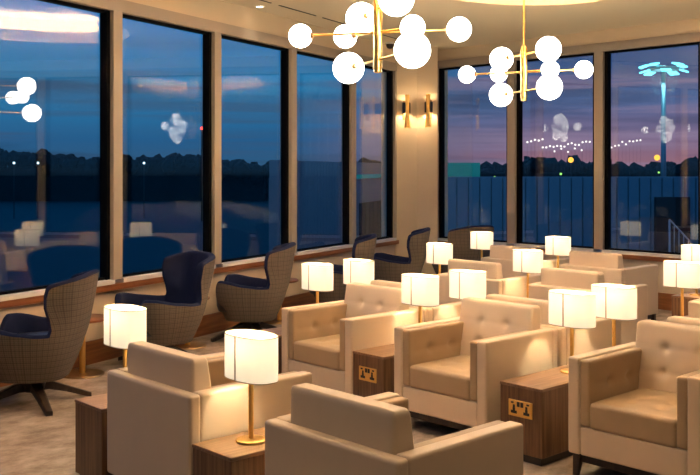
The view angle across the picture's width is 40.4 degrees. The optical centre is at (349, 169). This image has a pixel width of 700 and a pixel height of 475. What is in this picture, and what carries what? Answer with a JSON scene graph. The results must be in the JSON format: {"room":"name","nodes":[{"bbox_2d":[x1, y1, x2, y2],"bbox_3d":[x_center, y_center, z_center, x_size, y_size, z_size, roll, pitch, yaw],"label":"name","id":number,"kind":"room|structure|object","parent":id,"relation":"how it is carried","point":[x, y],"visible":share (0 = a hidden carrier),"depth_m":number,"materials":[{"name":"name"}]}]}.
{"room":"airport terminal","nodes":[
{"label":"airport terminal","id":0,"kind":"room"},
{"bbox_2d":[0,0,394,340],"bbox_3d":[-2.374,-0.050,7.621,0.220,3.300,13.928,0,0,28],"label":"wall","id":1,"kind":"structure","parent":0,"point":[214,10],"depth_m":9.62,"materials":[{"name":"beige paint"}]},
{"bbox_2d":[0,0,114,301],"bbox_3d":[-2.360,-0.190,7.471,0.145,2.311,1.327,0,0,28],"label":"window","id":2,"kind":"structure","parent":1,"relation":"in","point":[104,279],"depth_m":8.02,"materials":[{"name":"glass"},{"name":"dark metal"}]},
{"bbox_2d":[110,10,122,279],"bbox_3d":[-2.038,-0.206,8.114,0.150,2.277,0.110,0,0,28],"label":"trim","id":3,"kind":"structure","parent":1,"relation":"attached to","point":[116,17],"depth_m":8.06,"materials":[{"name":"beige metal"}]},
{"bbox_2d":[0,292,320,386],"bbox_3d":[-2.261,1.505,7.578,0.020,0.190,13.758,0,0,28],"label":"baseboard","id":4,"kind":"structure","parent":1,"relation":"attached to","point":[96,351],"depth_m":9.17,"materials":[{"name":"red wood"}]},
{"bbox_2d":[115,14,215,281],"bbox_3d":[-1.685,-0.190,8.740,0.145,2.311,1.327,0,0,28],"label":"window","id":5,"kind":"structure","parent":1,"relation":"in","point":[207,36],"depth_m":9.29,"materials":[{"name":"black metal"}]},
{"bbox_2d":[0,240,398,308],"bbox_3d":[-2.240,0.992,7.579,0.055,0.050,13.778,0,0,28],"label":"trim","id":6,"kind":"structure","parent":1,"relation":"attached to","point":[121,285],"depth_m":8.46,"materials":[{"name":"red wood"}]},
{"bbox_2d":[202,32,220,264],"bbox_3d":[-1.363,-0.206,9.383,0.150,2.277,0.110,0,0,28],"label":"trim","id":7,"kind":"structure","parent":1,"relation":"attached to","point":[216,37],"depth_m":9.34,"materials":[{"name":"beige metal"}]},
{"bbox_2d":[61,0,396,70],"bbox_3d":[-2.073,-1.400,8.044,0.155,0.110,11.439,0,0,28],"label":"trim","id":8,"kind":"structure","parent":1,"relation":"attached to","point":[127,7],"depth_m":9.21,"materials":[{"name":"beige metal"}]},
{"bbox_2d":[216,35,288,266],"bbox_3d":[-1.010,-0.190,10.009,0.145,2.311,1.327,0,0,28],"label":"window","id":9,"kind":"structure","parent":1,"relation":"in","point":[284,51],"depth_m":10.56,"materials":[{"name":"black metal"}]},
{"bbox_2d":[280,49,296,252],"bbox_3d":[-0.689,-0.206,10.652,0.150,2.277,0.110,0,0,28],"label":"trim","id":10,"kind":"structure","parent":1,"relation":"attached to","point":[292,52],"depth_m":10.60,"materials":[{"name":"beige metal"}]},
{"bbox_2d":[295,51,352,255],"bbox_3d":[-0.336,-0.190,11.278,0.145,2.311,1.327,0,0,28],"label":"window","id":11,"kind":"structure","parent":1,"relation":"in","point":[345,87],"depth_m":11.83,"materials":[{"name":"black metal"}]},
{"bbox_2d":[349,82,355,243],"bbox_3d":[-0.014,-0.206,11.920,0.150,2.277,0.110,0,0,28],"label":"trim","id":12,"kind":"structure","parent":1,"relation":"attached to","point":[352,87],"depth_m":11.85,"materials":[{"name":"beige metal"}]},
{"bbox_2d":[364,65,395,242],"bbox_3d":[0.298,-0.190,12.471,0.145,2.311,1.155,0,0,28],"label":"window","id":13,"kind":"structure","parent":1,"relation":"in","point":[389,237],"depth_m":12.95,"materials":[{"name":"black metal"}]},
{"bbox_2d":[386,71,396,237],"bbox_3d":[0.575,-0.206,13.028,0.150,2.277,0.090,0,0,28],"label":"trim","id":14,"kind":"structure","parent":1,"relation":"attached to","point":[394,72],"depth_m":12.97,"materials":[{"name":"beige metal"}]},
{"bbox_2d":[0,309,671,474],"bbox_3d":[0.885,1.700,4.240,13.470,0.200,14.405,0,0,-43],"label":"floor","id":15,"kind":"structure","parent":0,"point":[32,442],"depth_m":5.80,"materials":[{"name":"carpet"}]},
{"bbox_2d":[0,269,98,415],"bbox_3d":[-2.131,1.147,6.499,0.790,0.905,0.749,0,0,-2],"label":"chair","id":16,"kind":"object","parent":15,"relation":"on","point":[36,352],"visible":1,"depth_m":6.25,"materials":[{"name":"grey fabric"}]},
{"bbox_2d":[18,331,47,334],"bbox_3d":[-2.190,1.231,6.499,0.602,0.195,0.586,0,0,-2],"label":"seat cushion","id":17,"kind":"object","parent":16,"relation":"on","point":[19,332],"depth_m":6.65,"materials":[{"name":"leather"}]},
{"bbox_2d":[64,314,104,378],"bbox_3d":[-2.090,1.377,7.420,0.400,0.446,0.400,0,0,-43],"label":"table","id":18,"kind":"object","parent":15,"relation":"on","point":[82,372],"visible":0.51,"depth_m":7.40,"materials":[{"name":"brown metal"}]},
{"bbox_2d":[75,394,111,474],"bbox_3d":[-1.060,1.390,5.015,0.707,0.420,0.286,0,0,-43],"label":"side table","id":19,"kind":"object","parent":15,"relation":"on","point":[90,412],"visible":0.07,"depth_m":4.77,"materials":[{"name":"brown wood"}]},
{"bbox_2d":[104,304,146,367],"bbox_3d":[-1.165,0.947,4.917,0.165,0.466,0.292,0,0,-43],"label":"table lamp","id":20,"kind":"object","parent":19,"relation":"on","point":[124,324],"visible":0.68,"depth_m":4.83,"materials":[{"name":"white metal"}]},
{"bbox_2d":[115,251,215,360],"bbox_3d":[-1.528,1.147,7.842,0.790,0.905,0.749,0,0,-37],"label":"chair","id":21,"kind":"object","parent":15,"relation":"on","point":[173,318],"visible":0.64,"depth_m":7.72,"materials":[{"name":"brown fabric"}]},
{"bbox_2d":[174,296,209,349],"bbox_3d":[-1.470,1.377,8.600,0.400,0.446,0.400,0,0,-43],"label":"table","id":22,"kind":"object","parent":15,"relation":"on","point":[191,345],"visible":0.38,"depth_m":8.55,"materials":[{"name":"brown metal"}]},
{"bbox_2d":[107,341,311,474],"bbox_3d":[-0.684,1.220,4.606,0.700,0.760,0.735,0,0,-43],"label":"armchair","id":23,"kind":"object","parent":15,"relation":"on","point":[165,401],"visible":0.78,"depth_m":4.34,"materials":[{"name":"beige leather"}]},
{"bbox_2d":[127,341,211,392],"bbox_3d":[-0.840,1.035,4.463,0.163,0.390,0.576,0,0,-43],"label":"cushion","id":24,"kind":"object","parent":23,"relation":"on","point":[187,372],"depth_m":4.35,"materials":[{"name":"beige leather"}]},
{"bbox_2d":[192,427,264,474],"bbox_3d":[-0.325,1.390,4.224,0.707,0.420,0.286,0,0,-43],"label":"side table","id":25,"kind":"object","parent":15,"relation":"on","point":[221,455],"visible":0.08,"depth_m":3.99,"materials":[{"name":"brown wood"}]},
{"bbox_2d":[224,329,277,445],"bbox_3d":[-0.430,0.947,4.126,0.165,0.466,0.292,0,0,-43],"label":"table lamp","id":26,"kind":"object","parent":25,"relation":"on","point":[251,356],"visible":1,"depth_m":4.05,"materials":[{"name":"white fabric"}]},
{"bbox_2d":[211,242,295,341],"bbox_3d":[-0.901,1.147,9.017,0.790,0.905,0.749,0,0,1],"label":"chair","id":27,"kind":"object","parent":15,"relation":"on","point":[250,301],"visible":1,"depth_m":8.75,"materials":[{"name":"brown fabric"}]},
{"bbox_2d":[260,327,281,373],"bbox_3d":[-0.352,1.390,7.086,0.707,0.420,0.286,0,0,-43],"label":"side table","id":28,"kind":"object","parent":15,"relation":"on","point":[278,330],"visible":0.02,"depth_m":6.77,"materials":[{"name":"brown wood"}]},
{"bbox_2d":[301,262,332,302],"bbox_3d":[-0.248,0.947,7.183,0.165,0.466,0.292,0,0,-43],"label":"table lamp","id":29,"kind":"object","parent":28,"relation":"on","point":[318,277],"visible":0.77,"depth_m":7.09,"materials":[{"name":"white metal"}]},
{"bbox_2d":[264,278,298,323],"bbox_3d":[-0.740,1.377,9.980,0.400,0.446,0.400,0,0,-43],"label":"table","id":30,"kind":"object","parent":15,"relation":"on","point":[278,320],"visible":0.38,"depth_m":9.96,"materials":[{"name":"brown wood"}]},
{"bbox_2d":[309,233,376,302],"bbox_3d":[-0.091,1.147,10.257,0.790,0.905,0.749,0,0,2],"label":"chair","id":31,"kind":"object","parent":15,"relation":"on","point":[364,246],"visible":0.27,"depth_m":9.97,"materials":[{"name":"brown fabric"}]},
{"bbox_2d":[282,282,423,393],"bbox_3d":[0.018,1.220,6.693,0.700,0.760,0.735,0,0,-43],"label":"armchair","id":32,"kind":"object","parent":15,"relation":"on","point":[319,339],"visible":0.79,"depth_m":6.60,"materials":[{"name":"beige leather"}]},
{"bbox_2d":[294,334,340,370],"bbox_3d":[-0.018,1.262,6.660,0.598,0.152,0.483,0,0,-43],"label":"seat cushion","id":33,"kind":"object","parent":32,"relation":"on","point":[317,352],"depth_m":6.50,"materials":[{"name":"beige leather"}]},
{"bbox_2d":[344,282,408,317],"bbox_3d":[0.173,1.035,6.837,0.163,0.390,0.576,0,0,-43],"label":"cushion","id":34,"kind":"object","parent":32,"relation":"on","point":[361,299],"depth_m":6.82,"materials":[{"name":"beige leather"}]},
{"bbox_2d":[353,344,393,396],"bbox_3d":[0.368,1.390,6.311,0.707,0.420,0.286,0,0,-43],"label":"side table","id":35,"kind":"object","parent":15,"relation":"on","point":[373,368],"visible":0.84,"depth_m":6.06,"materials":[{"name":"brown wood"}]},
{"bbox_2d":[401,273,438,322],"bbox_3d":[0.472,0.947,6.409,0.165,0.466,0.292,0,0,-43],"label":"table lamp","id":36,"kind":"object","parent":35,"relation":"on","point":[420,290],"visible":0.82,"depth_m":6.33,"materials":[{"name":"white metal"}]},
{"bbox_2d":[265,383,522,474],"bbox_3d":[0.167,1.220,3.691,0.700,0.760,0.735,0,0,-43],"label":"armchair","id":37,"kind":"object","parent":15,"relation":"on","point":[327,431],"visible":1,"depth_m":3.48,"materials":[{"name":"beige leather"}]},
{"bbox_2d":[291,383,413,454],"bbox_3d":[0.012,1.035,3.547,0.163,0.390,0.576,0,0,-43],"label":"cushion","id":38,"kind":"object","parent":37,"relation":"on","point":[383,427],"depth_m":3.44,"materials":[{"name":"beige leather"}]},
{"bbox_2d":[373,227,430,282],"bbox_3d":[0.578,1.147,11.393,0.790,0.905,0.749,0,0,7],"label":"chair","id":39,"kind":"object","parent":15,"relation":"on","point":[387,267],"visible":0.68,"depth_m":11.09,"materials":[{"name":"brown fabric"}]},
{"bbox_2d":[370,280,460,321],"bbox_3d":[0.552,1.220,7.190,0.700,0.760,0.735,0,0,-43],"label":"armchair","id":40,"kind":"object","parent":15,"relation":"on","point":[448,310],"visible":0.14,"depth_m":6.83,"materials":[{"name":"beige leather"}]},
{"bbox_2d":[370,280,401,287],"bbox_3d":[0.398,1.035,7.046,0.163,0.390,0.576,0,0,-43],"label":"cushion","id":41,"kind":"object","parent":40,"relation":"on","point":[374,282],"depth_m":7.08,"materials":[{"name":"beige leather"}]},
{"bbox_2d":[432,225,493,274],"bbox_3d":[1.420,1.147,12.117,0.749,0.905,0.790,0,0,-34],"label":"chair","id":42,"kind":"object","parent":15,"relation":"on","point":[459,237],"visible":0.21,"depth_m":11.77,"materials":[{"name":"brown fabric"}]},
{"bbox_2d":[394,297,556,429],"bbox_3d":[0.776,1.220,5.877,0.700,0.760,0.735,0,0,-43],"label":"armchair","id":43,"kind":"object","parent":15,"relation":"on","point":[449,371],"visible":0.93,"depth_m":5.76,"materials":[{"name":"beige leather"}]},
{"bbox_2d":[410,355,470,400],"bbox_3d":[0.740,1.262,5.844,0.598,0.152,0.483,0,0,-43],"label":"seat cushion","id":44,"kind":"object","parent":43,"relation":"on","point":[441,377],"depth_m":5.69,"materials":[{"name":"beige leather"}]},
{"bbox_2d":[460,297,539,355],"bbox_3d":[0.931,1.035,6.021,0.163,0.390,0.576,0,0,-43],"label":"cushion","id":45,"kind":"object","parent":43,"relation":"on","point":[480,318],"depth_m":6.01,"materials":[{"name":"beige leather"}]},
{"bbox_2d":[437,259,540,303],"bbox_3d":[1.317,1.220,8.894,0.700,0.760,0.735,0,0,-43],"label":"armchair","id":46,"kind":"object","parent":15,"relation":"on","point":[495,282],"visible":0.38,"depth_m":8.61,"materials":[{"name":"beige leather"}]},
{"bbox_2d":[448,259,502,279],"bbox_3d":[1.162,1.035,8.750,0.163,0.390,0.576,0,0,-43],"label":"cushion","id":47,"kind":"object","parent":46,"relation":"on","point":[493,270],"depth_m":8.62,"materials":[{"name":"beige leather"}]},
{"bbox_2d":[481,245,568,277],"bbox_3d":[1.956,1.220,10.556,0.700,0.760,0.735,0,0,-43],"label":"armchair","id":48,"kind":"object","parent":15,"relation":"on","point":[502,254],"visible":0.2,"depth_m":10.36,"materials":[{"name":"beige leather"}]},
{"bbox_2d":[490,245,535,259],"bbox_3d":[1.801,1.035,10.412,0.163,0.390,0.576,0,0,-43],"label":"cushion","id":49,"kind":"object","parent":48,"relation":"on","point":[496,251],"depth_m":10.43,"materials":[{"name":"beige leather"}]},
{"bbox_2d":[500,365,572,465],"bbox_3d":[1.186,1.390,5.431,0.707,0.420,0.286,0,0,-43],"label":"side table","id":50,"kind":"object","parent":15,"relation":"on","point":[538,401],"visible":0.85,"depth_m":5.18,"materials":[{"name":"brown wood"}]},
{"bbox_2d":[548,289,595,373],"bbox_3d":[1.291,0.947,5.528,0.165,0.466,0.292,0,0,-43],"label":"table lamp","id":51,"kind":"object","parent":50,"relation":"on","point":[571,309],"visible":0.88,"depth_m":5.45,"materials":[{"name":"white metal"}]},
{"bbox_2d":[486,294,620,366],"bbox_3d":[1.311,1.220,6.374,0.700,0.760,0.735,0,0,-43],"label":"armchair","id":52,"kind":"object","parent":15,"relation":"on","point":[600,337],"visible":0.18,"depth_m":6.07,"materials":[{"name":"beige leather"}]},
{"bbox_2d":[486,294,553,325],"bbox_3d":[1.156,1.035,6.230,0.163,0.390,0.576,0,0,-43],"label":"cushion","id":53,"kind":"object","parent":52,"relation":"on","point":[543,304],"depth_m":6.12,"materials":[{"name":"beige leather"}]},
{"bbox_2d":[529,267,647,343],"bbox_3d":[2.034,1.220,8.123,0.700,0.760,0.735,0,0,-43],"label":"armchair","id":54,"kind":"object","parent":15,"relation":"on","point":[551,278],"visible":0.25,"depth_m":7.97,"materials":[{"name":"beige leather"}]},
{"bbox_2d":[541,267,604,289],"bbox_3d":[1.879,1.035,7.979,0.163,0.390,0.576,0,0,-43],"label":"cushion","id":55,"kind":"object","parent":54,"relation":"on","point":[569,278],"depth_m":7.91,"materials":[{"name":"beige leather"}]},
{"bbox_2d":[559,251,657,320],"bbox_3d":[2.664,1.220,9.795,0.700,0.760,0.735,0,0,-43],"label":"armchair","id":56,"kind":"object","parent":15,"relation":"on","point":[610,264],"visible":0.43,"depth_m":9.58,"materials":[{"name":"beige leather"}]},
{"bbox_2d":[569,251,623,268],"bbox_3d":[2.509,1.035,9.651,0.163,0.390,0.576,0,0,-43],"label":"cushion","id":57,"kind":"object","parent":56,"relation":"on","point":[577,258],"depth_m":9.57,"materials":[{"name":"beige leather"}]},
{"bbox_2d":[568,320,699,474],"bbox_3d":[1.645,1.220,4.942,0.700,0.760,0.735,0,0,-43],"label":"armchair","id":58,"kind":"object","parent":15,"relation":"on","point":[634,407],"visible":1,"depth_m":4.90,"materials":[{"name":"beige leather"}]},
{"bbox_2d":[590,388,677,447],"bbox_3d":[1.609,1.262,4.909,0.598,0.152,0.483,0,0,-43],"label":"seat cushion","id":59,"kind":"object","parent":58,"relation":"on","point":[642,417],"depth_m":4.77,"materials":[{"name":"beige leather"}]},
{"bbox_2d":[635,320,699,392],"bbox_3d":[1.800,1.035,5.087,0.163,0.390,0.576,0,0,-43],"label":"cushion","id":60,"kind":"object","parent":58,"relation":"on","point":[665,351],"depth_m":5.13,"materials":[{"name":"beige leather"}]},
{"bbox_2d":[666,316,699,325],"bbox_3d":[2.207,1.220,5.410,0.700,0.760,0.735,0,0,-43],"label":"armchair","id":61,"kind":"object","parent":15,"relation":"on","point":[673,319],"visible":0.09,"depth_m":5.36,"materials":[{"name":"beige leather"}]},
{"bbox_2d":[671,290,699,315],"bbox_3d":[3.368,1.390,9.043,0.707,0.420,0.286,0,0,-43],"label":"side table","id":62,"kind":"object","parent":15,"relation":"on","point":[676,299],"visible":0.37,"depth_m":8.86,"materials":[{"name":"brown wood"}]},
{"bbox_2d":[681,244,699,295],"bbox_3d":[3.262,0.947,8.944,0.165,0.466,0.292,0,0,-43],"label":"table lamp","id":63,"kind":"object","parent":62,"relation":"on","point":[689,252],"visible":0.72,"depth_m":8.91,"materials":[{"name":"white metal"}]},
{"bbox_2d":[688,299,699,318],"bbox_3d":[3.024,1.220,7.057,0.700,0.760,0.735,0,0,-43],"label":"armchair","id":64,"kind":"object","parent":15,"relation":"on","point":[694,305],"visible":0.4,"depth_m":7.05,"materials":[{"name":"beige leather"}]},
{"bbox_3d":[2.673,1.390,7.441,0.707,0.420,0.286,0,0,-43],"label":"side table","id":65,"kind":"object","parent":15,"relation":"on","visible":0},
{"bbox_2d":[663,260,699,316],"bbox_3d":[2.567,0.947,7.343,0.165,0.466,0.292,0,0,-43],"label":"table lamp","id":66,"kind":"object","parent":65,"relation":"on","point":[683,275],"visible":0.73,"depth_m":7.28,"materials":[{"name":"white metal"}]},
{"bbox_3d":[0.174,1.390,7.603,0.707,0.420,0.286,0,0,-43],"label":"side table","id":67,"kind":"object","parent":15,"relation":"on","visible":0},
{"bbox_2d":[343,258,373,284],"bbox_3d":[0.068,0.947,7.504,0.165,0.466,0.292,0,0,-43],"label":"table lamp","id":68,"kind":"object","parent":67,"relation":"on","point":[356,270],"visible":0.73,"depth_m":7.41,"materials":[{"name":"white fabric"}]},
{"bbox_3d":[0.933,1.390,6.786,0.707,0.420,0.286,0,0,-43],"label":"side table","id":69,"kind":"object","parent":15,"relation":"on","visible":0},
{"bbox_2d":[449,269,485,299],"bbox_3d":[0.827,0.947,6.688,0.165,0.466,0.292,0,0,-43],"label":"table lamp","id":70,"kind":"object","parent":69,"relation":"on","point":[463,283],"visible":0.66,"depth_m":6.60,"materials":[{"name":"white fabric"}]},
{"bbox_3d":[1.726,1.390,5.933,0.707,0.420,0.286,0,0,-43],"label":"side table","id":71,"kind":"object","parent":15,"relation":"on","visible":0},
{"bbox_2d":[591,283,636,346],"bbox_3d":[1.621,0.947,5.835,0.165,0.466,0.292,0,0,-43],"label":"table lamp","id":72,"kind":"object","parent":71,"relation":"on","point":[615,302],"visible":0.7,"depth_m":5.75,"materials":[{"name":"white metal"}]},
{"bbox_3d":[0.969,1.390,9.273,0.707,0.420,0.286,0,0,-43],"label":"side table","id":73,"kind":"object","parent":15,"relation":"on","visible":0},
{"bbox_2d":[426,242,452,273],"bbox_3d":[0.864,0.947,9.175,0.165,0.466,0.292,0,0,-43],"label":"table lamp","id":74,"kind":"object","parent":73,"relation":"on","point":[436,253],"visible":0.74,"depth_m":9.09,"materials":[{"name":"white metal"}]},
{"bbox_3d":[1.680,1.390,8.509,0.707,0.420,0.286,0,0,-43],"label":"side table","id":75,"kind":"object","parent":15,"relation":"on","visible":0},
{"bbox_2d":[513,249,542,297],"bbox_3d":[1.574,0.947,8.410,0.165,0.466,0.292,0,0,-43],"label":"table lamp","id":76,"kind":"object","parent":75,"relation":"on","point":[527,261],"visible":0.85,"depth_m":8.33,"materials":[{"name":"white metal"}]},
{"bbox_3d":[1.608,1.390,10.936,0.707,0.420,0.286,0,0,-43],"label":"side table","id":77,"kind":"object","parent":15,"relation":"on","visible":0},
{"bbox_2d":[470,231,492,257],"bbox_3d":[1.502,0.947,10.838,0.165,0.466,0.292,0,0,-43],"label":"table lamp","id":78,"kind":"object","parent":77,"relation":"on","point":[479,240],"visible":0.76,"depth_m":10.76,"materials":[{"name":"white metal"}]},
{"bbox_3d":[2.313,1.390,10.178,0.707,0.420,0.286,0,0,-43],"label":"side table","id":79,"kind":"object","parent":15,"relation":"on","visible":0},
{"bbox_2d":[545,236,570,267],"bbox_3d":[2.207,0.947,10.080,0.165,0.466,0.292,0,0,-43],"label":"table lamp","id":80,"kind":"object","parent":79,"relation":"on","point":[557,246],"visible":0.77,"depth_m":10.00,"materials":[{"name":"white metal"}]},
{"bbox_2d":[382,47,437,275],"bbox_3d":[1.007,-0.045,13.284,0.672,3.290,0.996,0,0,38],"label":"wall","id":81,"kind":"structure","parent":0,"point":[417,145],"depth_m":13.02,"materials":[{"name":"beige paint"}]},
{"bbox_2d":[402,95,409,127],"bbox_3d":[0.769,-0.790,12.948,0.112,0.450,0.131,0,0,-11],"label":"wall sconce","id":82,"kind":"object","parent":81,"relation":"attached to","point":[405,105],"visible":1,"depth_m":12.89,"materials":[{"name":"brown metal"}]},
{"bbox_2d":[425,94,432,126],"bbox_3d":[1.071,-0.800,12.942,0.112,0.450,0.131,0,0,13],"label":"wall sconce","id":83,"kind":"object","parent":81,"relation":"attached to","point":[428,104],"visible":1,"depth_m":12.88,"materials":[{"name":"brown metal"}]},
{"bbox_2d":[438,69,438,237],"bbox_3d":[1.265,-0.228,13.423,0.150,2.385,0.040,0,0,-43],"label":"trim","id":84,"kind":"structure","parent":81,"relation":"attached to","point":[438,69],"depth_m":13.38,"materials":[{"name":"beige metal"}]},
{"bbox_2d":[221,0,699,49],"bbox_3d":[0.885,-1.860,4.240,13.470,0.360,14.405,0,0,-43],"label":"ceiling","id":85,"kind":"structure","parent":0,"point":[491,21],"depth_m":10.30,"materials":[{"name":"paint"}]},
{"bbox_2d":[260,0,396,38],"bbox_3d":[-0.514,-1.677,10.102,0.015,0.005,5.300,0,0,28],"label":"ceiling vent","id":86,"kind":"object","parent":85,"relation":"in","point":[260,0],"visible":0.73,"depth_m":10.20,"materials":[{"name":"black plastic"}]},
{"bbox_2d":[289,0,471,83],"bbox_3d":[0.170,-1.282,5.800,0.656,1.427,1.133,0,0,-43],"label":"chandelier","id":87,"kind":"object","parent":85,"relation":"hanging from","point":[412,49],"visible":1,"depth_m":5.78,"materials":[{"name":"white glass"}]},
{"bbox_2d":[386,42,394,48],"bbox_3d":[0.530,-1.637,12.550,0.120,0.086,0.120,0,0,-43],"label":"security camera","id":88,"kind":"object","parent":85,"relation":"attached to","point":[390,45],"visible":1,"depth_m":12.51,"materials":[{"name":"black plastic"}]},
{"bbox_2d":[458,0,592,105],"bbox_3d":[1.465,-1.268,8.000,0.563,1.423,1.062,0,0,-43],"label":"chandelier","id":89,"kind":"object","parent":85,"relation":"hanging from","point":[549,86],"visible":1,"depth_m":7.97,"materials":[{"name":"white glass"}]},
{"bbox_2d":[438,18,699,293],"bbox_3d":[5.767,-0.050,8.675,0.220,3.300,14.055,0,0,-43],"label":"wall","id":90,"kind":"structure","parent":0,"point":[690,25],"depth_m":11.58,"materials":[{"name":"beige paint"}]},
{"bbox_2d":[438,63,512,245],"bbox_3d":[1.684,-0.210,12.946,0.145,2.419,1.230,0,0,-43],"label":"window","id":91,"kind":"structure","parent":90,"relation":"in","point":[442,237],"depth_m":13.36,"materials":[{"name":"black metal"}]},
{"bbox_2d":[507,60,515,243],"bbox_3d":[2.156,-0.228,12.463,0.150,2.385,0.120,0,0,-43],"label":"trim","id":92,"kind":"structure","parent":90,"relation":"attached to","point":[511,78],"depth_m":12.40,"materials":[{"name":"beige metal"}]},
{"bbox_2d":[514,53,599,251],"bbox_3d":[2.590,-0.210,11.972,0.145,2.419,1.190,0,0,-43],"label":"window","id":93,"kind":"structure","parent":90,"relation":"in","point":[519,104],"depth_m":12.37,"materials":[{"name":"black metal"}]},
{"bbox_2d":[438,241,680,261],"bbox_3d":[5.686,1.025,8.559,0.055,0.050,13.795,0,0,-43],"label":"trim","id":94,"kind":"structure","parent":90,"relation":"attached to","point":[634,257],"depth_m":10.99,"materials":[{"name":"red wood"}]},
{"bbox_2d":[438,32,699,68],"bbox_3d":[4.425,-1.472,10.019,0.155,0.105,9.310,0,0,-43],"label":"trim","id":95,"kind":"structure","parent":90,"relation":"attached to","point":[695,36],"depth_m":11.40,"materials":[{"name":"beige metal"}]},
{"bbox_2d":[594,51,604,249],"bbox_3d":[3.049,-0.228,11.504,0.150,2.385,0.120,0,0,-43],"label":"trim","id":96,"kind":"structure","parent":90,"relation":"attached to","point":[599,57],"depth_m":11.44,"materials":[{"name":"beige metal"}]},
{"bbox_2d":[602,42,699,258],"bbox_3d":[3.495,-0.210,10.997,0.145,2.419,1.230,0,0,-43],"label":"window","id":97,"kind":"structure","parent":90,"relation":"in","point":[608,249],"depth_m":11.40,"materials":[{"name":"black metal"}]},
{"bbox_2d":[658,292,675,310],"bbox_3d":[5.689,1.505,8.582,0.020,0.190,13.825,0,0,-43],"label":"baseboard","id":98,"kind":"structure","parent":90,"relation":"attached to","point":[664,299],"depth_m":10.82,"materials":[{"name":"red wood"}]},
{"label":"outside","id":99,"kind":"structure","parent":0,"visible":0},
{"bbox_2d":[0,201,268,290],"bbox_3d":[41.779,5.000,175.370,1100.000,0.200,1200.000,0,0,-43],"label":"water","id":100,"kind":"structure","parent":99,"point":[42,242],"depth_m":70.53,"materials":[{"name":"blue liquid"}]},
{"bbox_2d":[0,148,268,200],"bbox_3d":[-43.296,1.101,149.908,50.613,9.696,47.996,0,0,-43],"label":"treeline","id":101,"kind":"object","parent":100,"relation":"on","point":[58,177],"visible":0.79,"depth_m":146.89,"materials":[{"name":"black plant"}]},
{"bbox_2d":[201,127,201,220],"bbox_3d":[-14.000,0.420,90.000,0.320,8.960,0.320,0,0,-43],"label":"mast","id":102,"kind":"object","parent":100,"relation":"on","point":[201,127],"visible":0.42,"depth_m":89.92,"materials":[{"name":"black metal"}]},
{"bbox_2d":[269,160,380,250],"bbox_3d":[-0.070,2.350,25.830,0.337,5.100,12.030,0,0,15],"label":"building","id":103,"kind":"structure","parent":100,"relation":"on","point":[319,183],"depth_m":23.26,"materials":[{"name":"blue metal"}]},
{"bbox_2d":[341,157,380,162],"bbox_3d":[-1.225,1.996,150.739,18.500,7.866,18.190,0,0,-43],"label":"treeline","id":104,"kind":"object","parent":100,"relation":"on","point":[362,160],"visible":0.03,"depth_m":149.21,"materials":[{"name":"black plant"}]},
{"bbox_2d":[448,163,479,176],"bbox_3d":[4.375,2.300,43.000,2.750,5.200,2.060,0,0,0],"label":"container","id":105,"kind":"object","parent":100,"relation":"on","point":[454,169],"visible":0.17,"depth_m":41.97,"materials":[{"name":"blue metal"}]},
{"bbox_2d":[542,138,543,176],"bbox_3d":[20.672,0.549,102.000,0.220,7.810,0.220,0,0,-43],"label":"light","id":106,"kind":"object","parent":100,"relation":"on","point":[542,138],"visible":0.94,"depth_m":102.00,"materials":[{"name":"grey metal"}]},
{"bbox_2d":[448,177,697,252],"bbox_3d":[8.900,2.565,30.603,13.224,4.670,0.793,0,0,-3],"label":"fence","id":107,"kind":"object","parent":100,"relation":"on","point":[642,208],"visible":0.34,"depth_m":30.39,"materials":[{"name":"blue metal"}]},
{"bbox_2d":[582,141,582,176],"bbox_3d":[26.434,0.694,108.000,0.220,7.810,0.220,0,0,-43],"label":"light","id":108,"kind":"object","parent":100,"relation":"on","point":[582,141],"visible":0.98,"depth_m":108.00,"materials":[{"name":"grey metal"}]},
{"bbox_2d":[480,155,697,176],"bbox_3d":[41.221,1.737,130.305,50.265,8.339,44.041,0,0,-43],"label":"treeline","id":109,"kind":"object","parent":100,"relation":"on","point":[532,167],"visible":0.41,"depth_m":126.91,"materials":[{"name":"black plant"}]},
{"bbox_2d":[611,147,611,176],"bbox_3d":[30.827,1.202,112.000,0.220,7.810,0.220,0,0,-43],"label":"light","id":110,"kind":"object","parent":100,"relation":"on","point":[611,147],"visible":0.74,"depth_m":112.00,"materials":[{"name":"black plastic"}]},
{"bbox_2d":[639,62,688,176],"bbox_3d":[19.800,-0.885,60.000,2.990,11.569,2.966,0,0,-25],"label":"floodlight mast","id":111,"kind":"object","parent":100,"relation":"on","point":[672,70],"visible":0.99,"depth_m":59.87,"materials":[{"name":"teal metal"}]},
{"bbox_2d":[668,219,692,252],"bbox_3d":[10.000,3.167,27.500,1.560,3.465,0.060,0,0,0],"label":"stair railing","id":112,"kind":"object","parent":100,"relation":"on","point":[669,220],"visible":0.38,"depth_m":27.49,"materials":[{"name":"silver metal"}]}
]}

